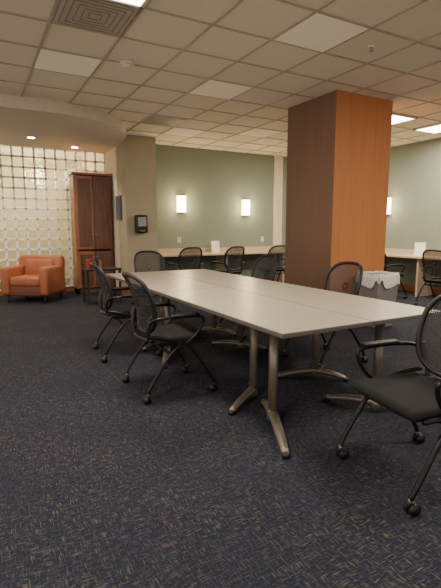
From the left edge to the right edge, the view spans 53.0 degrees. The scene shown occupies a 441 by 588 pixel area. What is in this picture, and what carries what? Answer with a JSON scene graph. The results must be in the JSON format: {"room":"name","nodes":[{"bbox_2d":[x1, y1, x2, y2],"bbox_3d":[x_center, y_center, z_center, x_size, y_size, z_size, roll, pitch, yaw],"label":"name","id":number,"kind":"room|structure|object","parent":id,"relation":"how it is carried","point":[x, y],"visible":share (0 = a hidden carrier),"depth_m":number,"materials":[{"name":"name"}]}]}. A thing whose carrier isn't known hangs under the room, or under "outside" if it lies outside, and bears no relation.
{"room":"conference room","nodes":[
{"label":"conference room","id":0,"kind":"room"},
{"bbox_2d":[0,145,104,295],"bbox_3d":[-5.307,-1.338,8.040,6.518,2.918,0.100,-5,10,-29],"label":"glass block","id":1,"kind":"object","parent":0,"point":[35,209],"depth_m":8.85,"materials":[{"name":"beige glass"}]},
{"bbox_2d":[0,93,125,152],"bbox_3d":[-4.629,-2.643,6.539,6.550,0.159,3.120,-5,10,-29],"label":"ceiling soffit","id":2,"kind":"structure","parent":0,"point":[54,124],"depth_m":6.91,"materials":[{"name":"beige paint"}]},
{"bbox_2d":[105,147,119,286],"bbox_3d":[-2.215,-1.595,9.330,0.200,3.050,1.100,-5,10,-29],"label":"wall","id":3,"kind":"structure","parent":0,"point":[110,156],"depth_m":9.00,"materials":[{"name":"beige paint"}]},
{"bbox_2d":[116,134,157,293],"bbox_3d":[-1.683,-1.521,8.829,0.620,3.050,0.700,-5,10,-29],"label":"wall column","id":4,"kind":"structure","parent":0,"point":[136,156],"depth_m":8.48,"materials":[{"name":"beige paint"}]},
{"bbox_2d":[116,195,121,219],"bbox_3d":[-2.008,-1.699,8.702,0.023,0.460,0.300,-5,10,-29],"label":"wall sign","id":5,"kind":"object","parent":4,"relation":"attached to","point":[118,198],"depth_m":8.66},
{"bbox_2d":[134,215,147,232],"bbox_3d":[-1.510,-1.340,8.456,0.240,0.340,0.160,-5,10,-29],"label":"dispenser","id":6,"kind":"object","parent":4,"relation":"attached to","point":[141,221],"depth_m":8.41,"materials":[{"name":"black plastic"}]},
{"bbox_2d":[0,290,440,587],"bbox_3d":[0.052,0.757,4.186,12.400,0.100,15.000,-5,10,-29],"label":"floor","id":7,"kind":"structure","parent":0,"point":[101,486],"depth_m":2.48,"materials":[{"name":"carpet"}]},
{"bbox_2d":[0,255,65,302],"bbox_3d":[-3.428,-0.296,8.161,0.880,0.822,0.826,1,8,5],"label":"lounge armchair","id":8,"kind":"object","parent":7,"relation":"on","point":[35,275],"visible":1,"depth_m":7.89,"materials":[{"name":"leather"}]},
{"bbox_2d":[68,172,113,293],"bbox_3d":[-2.631,-1.232,9.078,0.790,2.405,0.445,-5,10,-29],"label":"tall cabinet","id":9,"kind":"object","parent":7,"relation":"on","point":[90,193],"visible":0.92,"depth_m":8.88,"materials":[{"name":"brown wood"}]},
{"bbox_2d":[81,267,121,304],"bbox_3d":[-2.124,-0.156,7.917,0.620,0.615,0.420,-5,10,-29],"label":"side table","id":10,"kind":"object","parent":7,"relation":"on","point":[88,291],"visible":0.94,"depth_m":7.86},
{"bbox_2d":[86,259,101,268],"bbox_3d":[-2.238,-0.536,7.797,0.238,0.170,0.160,-5,10,-29],"label":"books","id":11,"kind":"object","parent":10,"relation":"on","point":[98,262],"visible":0.7,"depth_m":7.74,"materials":[{"name":"red paper"}]},
{"bbox_2d":[89,261,161,362],"bbox_3d":[-1.022,0.141,4.654,0.658,0.981,0.628,-4,9,-24],"label":"office chair","id":12,"kind":"object","parent":7,"relation":"on","point":[117,312],"visible":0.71,"depth_m":4.44,"materials":[{"name":"black plastic"}]},
{"bbox_2d":[133,250,179,320],"bbox_3d":[-0.989,-0.143,6.581,0.628,0.981,0.658,-4,9,-27],"label":"office chair","id":13,"kind":"object","parent":7,"relation":"on","point":[137,255],"visible":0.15,"depth_m":6.76,"materials":[{"name":"black fabric"}]},
{"bbox_2d":[106,271,222,369],"bbox_3d":[-0.707,0.203,5.062,0.706,0.740,1.882,-5,10,-29],"label":"conference table","id":14,"kind":"object","parent":7,"relation":"on","point":[156,281],"visible":0.52,"depth_m":4.74,"materials":[{"name":"laminate"}]},
{"bbox_2d":[121,271,216,404],"bbox_3d":[-0.457,0.293,3.624,0.658,0.981,0.628,-5,10,-29],"label":"office chair","id":15,"kind":"object","parent":7,"relation":"on","point":[182,334],"visible":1,"depth_m":3.46,"materials":[{"name":"black plastic"}]},
{"bbox_2d":[168,247,202,270],"bbox_3d":[-0.656,-0.432,8.535,0.628,0.981,0.658,-5,10,-29],"label":"office chair","id":16,"kind":"object","parent":7,"relation":"on","point":[187,249],"visible":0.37,"depth_m":8.29,"materials":[{"name":"black fabric"}]},
{"bbox_2d":[158,269,281,350],"bbox_3d":[-0.090,0.151,5.410,0.706,0.740,1.866,-5,10,-29],"label":"conference table","id":17,"kind":"object","parent":7,"relation":"on","point":[223,279],"visible":0.8,"depth_m":5.12,"materials":[{"name":"laminate"}]},
{"bbox_2d":[210,246,244,274],"bbox_3d":[0.160,-0.490,8.927,0.628,0.981,0.658,-6,10,-37],"label":"office chair","id":18,"kind":"object","parent":7,"relation":"on","point":[234,270],"visible":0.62,"depth_m":8.71,"materials":[{"name":"black fabric"}]},
{"bbox_2d":[218,254,278,338],"bbox_3d":[0.399,-0.007,5.656,0.658,0.981,0.628,-5,10,-31],"label":"office chair","id":19,"kind":"object","parent":7,"relation":"on","point":[275,259],"visible":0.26,"depth_m":5.78,"materials":[{"name":"black fabric"}]},
{"bbox_2d":[159,287,372,459],"bbox_3d":[0.199,0.442,3.444,0.706,0.740,1.882,-5,10,-29],"label":"conference table","id":20,"kind":"object","parent":7,"relation":"on","point":[278,318],"visible":1,"depth_m":3.00,"materials":[{"name":"laminate"}]},
{"bbox_2d":[257,245,284,281],"bbox_3d":[1.133,-0.577,9.517,0.628,0.981,0.658,-4,9,-24],"label":"office chair","id":21,"kind":"object","parent":7,"relation":"on","point":[280,266],"visible":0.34,"depth_m":9.30,"materials":[{"name":"black fabric"}]},
{"bbox_2d":[282,261,367,367],"bbox_3d":[1.062,0.177,4.412,0.658,0.981,0.628,-5,10,-29],"label":"office chair","id":22,"kind":"object","parent":7,"relation":"on","point":[327,282],"visible":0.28,"depth_m":4.48,"materials":[{"name":"black plastic"}]},
{"bbox_2d":[228,283,440,409],"bbox_3d":[0.817,0.390,3.792,0.706,0.740,1.866,-5,10,-29],"label":"conference table","id":23,"kind":"object","parent":7,"relation":"on","point":[381,312],"visible":0.73,"depth_m":3.41,"materials":[{"name":"laminate"}]},
{"bbox_2d":[356,271,399,327],"bbox_3d":[2.116,0.069,5.992,0.459,0.733,0.463,-5,10,-29],"label":"trash bin","id":24,"kind":"object","parent":7,"relation":"on","point":[381,285],"visible":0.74,"depth_m":5.81,"materials":[{"name":"plastic"}]},
{"bbox_2d":[335,294,440,517],"bbox_3d":[1.073,0.484,2.329,0.658,0.981,0.628,-3,9,-20],"label":"office chair","id":25,"kind":"object","parent":7,"relation":"on","point":[415,397],"visible":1,"depth_m":2.40,"materials":[{"name":"black fabric"}]},
{"bbox_2d":[384,253,406,298],"bbox_3d":[3.097,-0.409,8.383,0.658,0.981,0.628,-4,9,-24],"label":"office chair","id":26,"kind":"object","parent":7,"relation":"on","point":[386,265],"visible":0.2,"depth_m":8.15,"materials":[{"name":"black fabric"}]},
{"bbox_2d":[413,249,440,305],"bbox_3d":[3.702,-0.265,7.405,0.658,0.981,0.628,-6,10,-34],"label":"office chair","id":27,"kind":"object","parent":7,"relation":"on","point":[426,269],"visible":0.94,"depth_m":7.33,"materials":[{"name":"black fabric"}]},
{"bbox_2d":[0,0,440,156],"bbox_3d":[0.052,-2.360,3.726,12.400,0.100,15.000,-5,10,-29],"label":"ceiling","id":28,"kind":"structure","parent":0,"point":[266,18],"depth_m":4.62,"materials":[{"name":"tile"}]},
{"bbox_2d":[34,49,101,76],"bbox_3d":[-1.632,-2.449,4.699,0.590,0.012,0.590,-5,10,-29],"label":"tile","id":29,"kind":"structure","parent":28,"relation":"in","point":[48,60],"depth_m":4.68,"materials":[{"name":"beige tile"}]},
{"bbox_2d":[53,0,138,36],"bbox_3d":[-1.031,-2.281,3.628,0.560,0.015,0.560,-5,10,-29],"label":"ceiling air vent","id":30,"kind":"object","parent":28,"relation":"in","point":[101,16],"depth_m":3.61,"materials":[{"name":"beige metal"}]},
{"bbox_2d":[120,60,133,68],"bbox_3d":[-0.986,-2.421,4.672,0.150,0.050,0.150,-5,10,-29],"label":"smoke detector","id":31,"kind":"object","parent":28,"relation":"attached to","point":[127,64],"visible":1,"depth_m":4.63,"materials":[{"name":"white plastic"}]},
{"bbox_2d":[107,0,149,8],"bbox_3d":[-0.730,-2.203,3.091,0.590,0.030,0.590,-5,10,-29],"label":"ceiling light panel","id":32,"kind":"object","parent":28,"relation":"in","point":[140,4],"depth_m":3.40,"materials":[{"name":"white plastic"}]},
{"bbox_2d":[126,131,159,136],"bbox_3d":[-1.508,-2.977,8.274,0.590,0.012,0.590,-5,10,-29],"label":"tile","id":33,"kind":"structure","parent":28,"relation":"in","point":[129,132],"depth_m":8.12,"materials":[{"name":"beige"}]},
{"bbox_2d":[143,115,187,126],"bbox_3d":[-0.907,-2.809,7.202,0.560,0.015,0.560,-5,10,-29],"label":"ceiling air vent","id":34,"kind":"object","parent":28,"relation":"in","point":[155,120],"depth_m":7.17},
{"bbox_2d":[163,127,204,136],"bbox_3d":[-0.665,-2.941,8.035,0.590,0.012,0.590,-5,10,-29],"label":"tile","id":35,"kind":"structure","parent":28,"relation":"in","point":[175,131],"depth_m":8.03,"materials":[{"name":"beige tile"}]},
{"bbox_2d":[0,0,440,154],"bbox_3d":[0.052,-2.307,3.734,12.400,0.012,15.000,-5,10,-29],"label":"grid","id":36,"kind":"object","parent":28,"relation":"attached to","point":[315,11],"depth_m":4.83,"materials":[{"name":"beige metal"}]},
{"bbox_2d":[190,80,251,99],"bbox_3d":[-0.005,-2.580,5.591,0.590,0.012,0.590,-5,10,-29],"label":"tile","id":37,"kind":"structure","parent":28,"relation":"attached to","point":[217,89],"depth_m":5.55,"materials":[{"name":"beige tile"}]},
{"bbox_2d":[238,128,280,137],"bbox_3d":[0.720,-2.950,8.093,0.590,0.012,0.590,-5,10,-29],"label":"tile","id":38,"kind":"structure","parent":28,"relation":"attached to","point":[255,132],"depth_m":8.12,"materials":[{"name":"beige tile"}]},
{"bbox_2d":[274,13,367,51],"bbox_3d":[0.897,-2.343,3.982,0.590,0.012,0.590,-5,10,-29],"label":"tile","id":39,"kind":"structure","parent":28,"relation":"attached to","point":[319,32],"depth_m":3.96,"materials":[{"name":"beige tile"}]},
{"bbox_2d":[367,45,375,51],"bbox_3d":[1.454,-2.361,4.257,0.080,0.046,0.080,-5,10,-29],"label":"sprinkler","id":40,"kind":"object","parent":28,"relation":"attached to","point":[371,47],"visible":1,"depth_m":4.25,"materials":[{"name":"white plastic"}]},
{"bbox_2d":[392,113,417,124],"bbox_3d":[2.706,-2.792,7.079,0.590,0.030,0.590,-5,10,-29],"label":"ceiling light panel","id":41,"kind":"object","parent":28,"relation":"in","point":[396,118],"depth_m":6.98,"materials":[{"name":"white plastic"}]},
{"bbox_2d":[413,123,440,133],"bbox_3d":[3.791,-2.880,7.674,0.590,0.030,0.590,-5,10,-29],"label":"ceiling light panel","id":42,"kind":"object","parent":28,"relation":"in","point":[436,128],"depth_m":7.76,"materials":[{"name":"white plastic"}]},
{"bbox_2d":[156,144,286,277],"bbox_3d":[0.486,-1.772,10.528,5.000,3.050,0.200,-5,10,-29],"label":"wall","id":43,"kind":"structure","parent":0,"point":[214,184],"depth_m":10.03,"materials":[{"name":"green paint"}]},
{"bbox_2d":[177,195,185,212],"bbox_3d":[-0.836,-1.950,9.576,0.210,0.370,0.120,-5,10,-29],"label":"wall sconce","id":44,"kind":"object","parent":43,"relation":"attached to","point":[181,199],"visible":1,"depth_m":9.53,"materials":[{"name":"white glass"}]},
{"bbox_2d":[242,199,249,215],"bbox_3d":[0.607,-2.027,10.373,0.210,0.370,0.120,-5,10,-29],"label":"wall sconce","id":45,"kind":"object","parent":43,"relation":"attached to","point":[245,203],"visible":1,"depth_m":10.32,"materials":[{"name":"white glass"}]},
{"bbox_2d":[273,155,282,249],"bbox_3d":[1.406,-1.825,10.886,0.220,3.050,0.060,-5,10,-29],"label":"trim","id":46,"kind":"structure","parent":43,"relation":"attached to","point":[278,160],"depth_m":10.79,"materials":[{"name":"beige paint"}]},
{"bbox_2d":[158,246,440,296],"bbox_3d":[2.793,-0.092,6.579,4.790,0.880,9.300,-5,10,-29],"label":"counter","id":47,"kind":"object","parent":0,"point":[400,253],"depth_m":9.55,"materials":[{"name":"beige laminate"}]},
{"bbox_2d":[211,241,219,252],"bbox_3d":[-0.122,-1.068,9.968,0.200,0.258,0.100,-5,10,-29],"label":"table sign","id":48,"kind":"object","parent":47,"relation":"on","point":[215,244],"visible":0.96,"depth_m":9.95,"materials":[{"name":"paper"}]},
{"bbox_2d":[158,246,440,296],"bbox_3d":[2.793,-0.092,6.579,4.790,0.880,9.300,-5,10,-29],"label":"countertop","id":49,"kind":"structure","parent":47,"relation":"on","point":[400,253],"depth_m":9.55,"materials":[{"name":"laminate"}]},
{"bbox_2d":[414,242,425,255],"bbox_3d":[3.977,-0.897,8.811,0.200,0.258,0.100,5,10,31],"label":"table sign","id":50,"kind":"object","parent":47,"relation":"on","point":[419,248],"visible":1,"depth_m":8.80,"materials":[{"name":"paper"}]},
{"bbox_2d":[284,90,392,294],"bbox_3d":[1.680,-1.175,6.489,1.060,3.050,1.030,-5,10,-29],"label":"pillar","id":51,"kind":"structure","parent":0,"point":[339,141],"depth_m":6.05,"materials":[{"name":"brown wood"}]},
{"bbox_2d":[384,137,440,289],"bbox_3d":[5.824,-1.119,6.103,0.200,3.050,13.000,-5,10,-29],"label":"wall","id":52,"kind":"structure","parent":0,"point":[414,186],"depth_m":9.13,"materials":[{"name":"green paint"}]},
{"bbox_2d":[387,197,391,214],"bbox_3d":[3.619,-1.924,9.672,0.120,0.370,0.210,-5,10,-29],"label":"wall sconce","id":53,"kind":"object","parent":52,"relation":"attached to","point":[389,198],"visible":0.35,"depth_m":9.60,"materials":[{"name":"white glass"}]},
{"bbox_2d":[398,284,440,294],"bbox_3d":[5.728,0.339,6.264,0.020,0.120,12.700,-5,10,-29],"label":"baseboard","id":54,"kind":"structure","parent":52,"relation":"attached to","point":[406,287],"depth_m":9.30,"materials":[{"name":"brown wood"}]}
]}

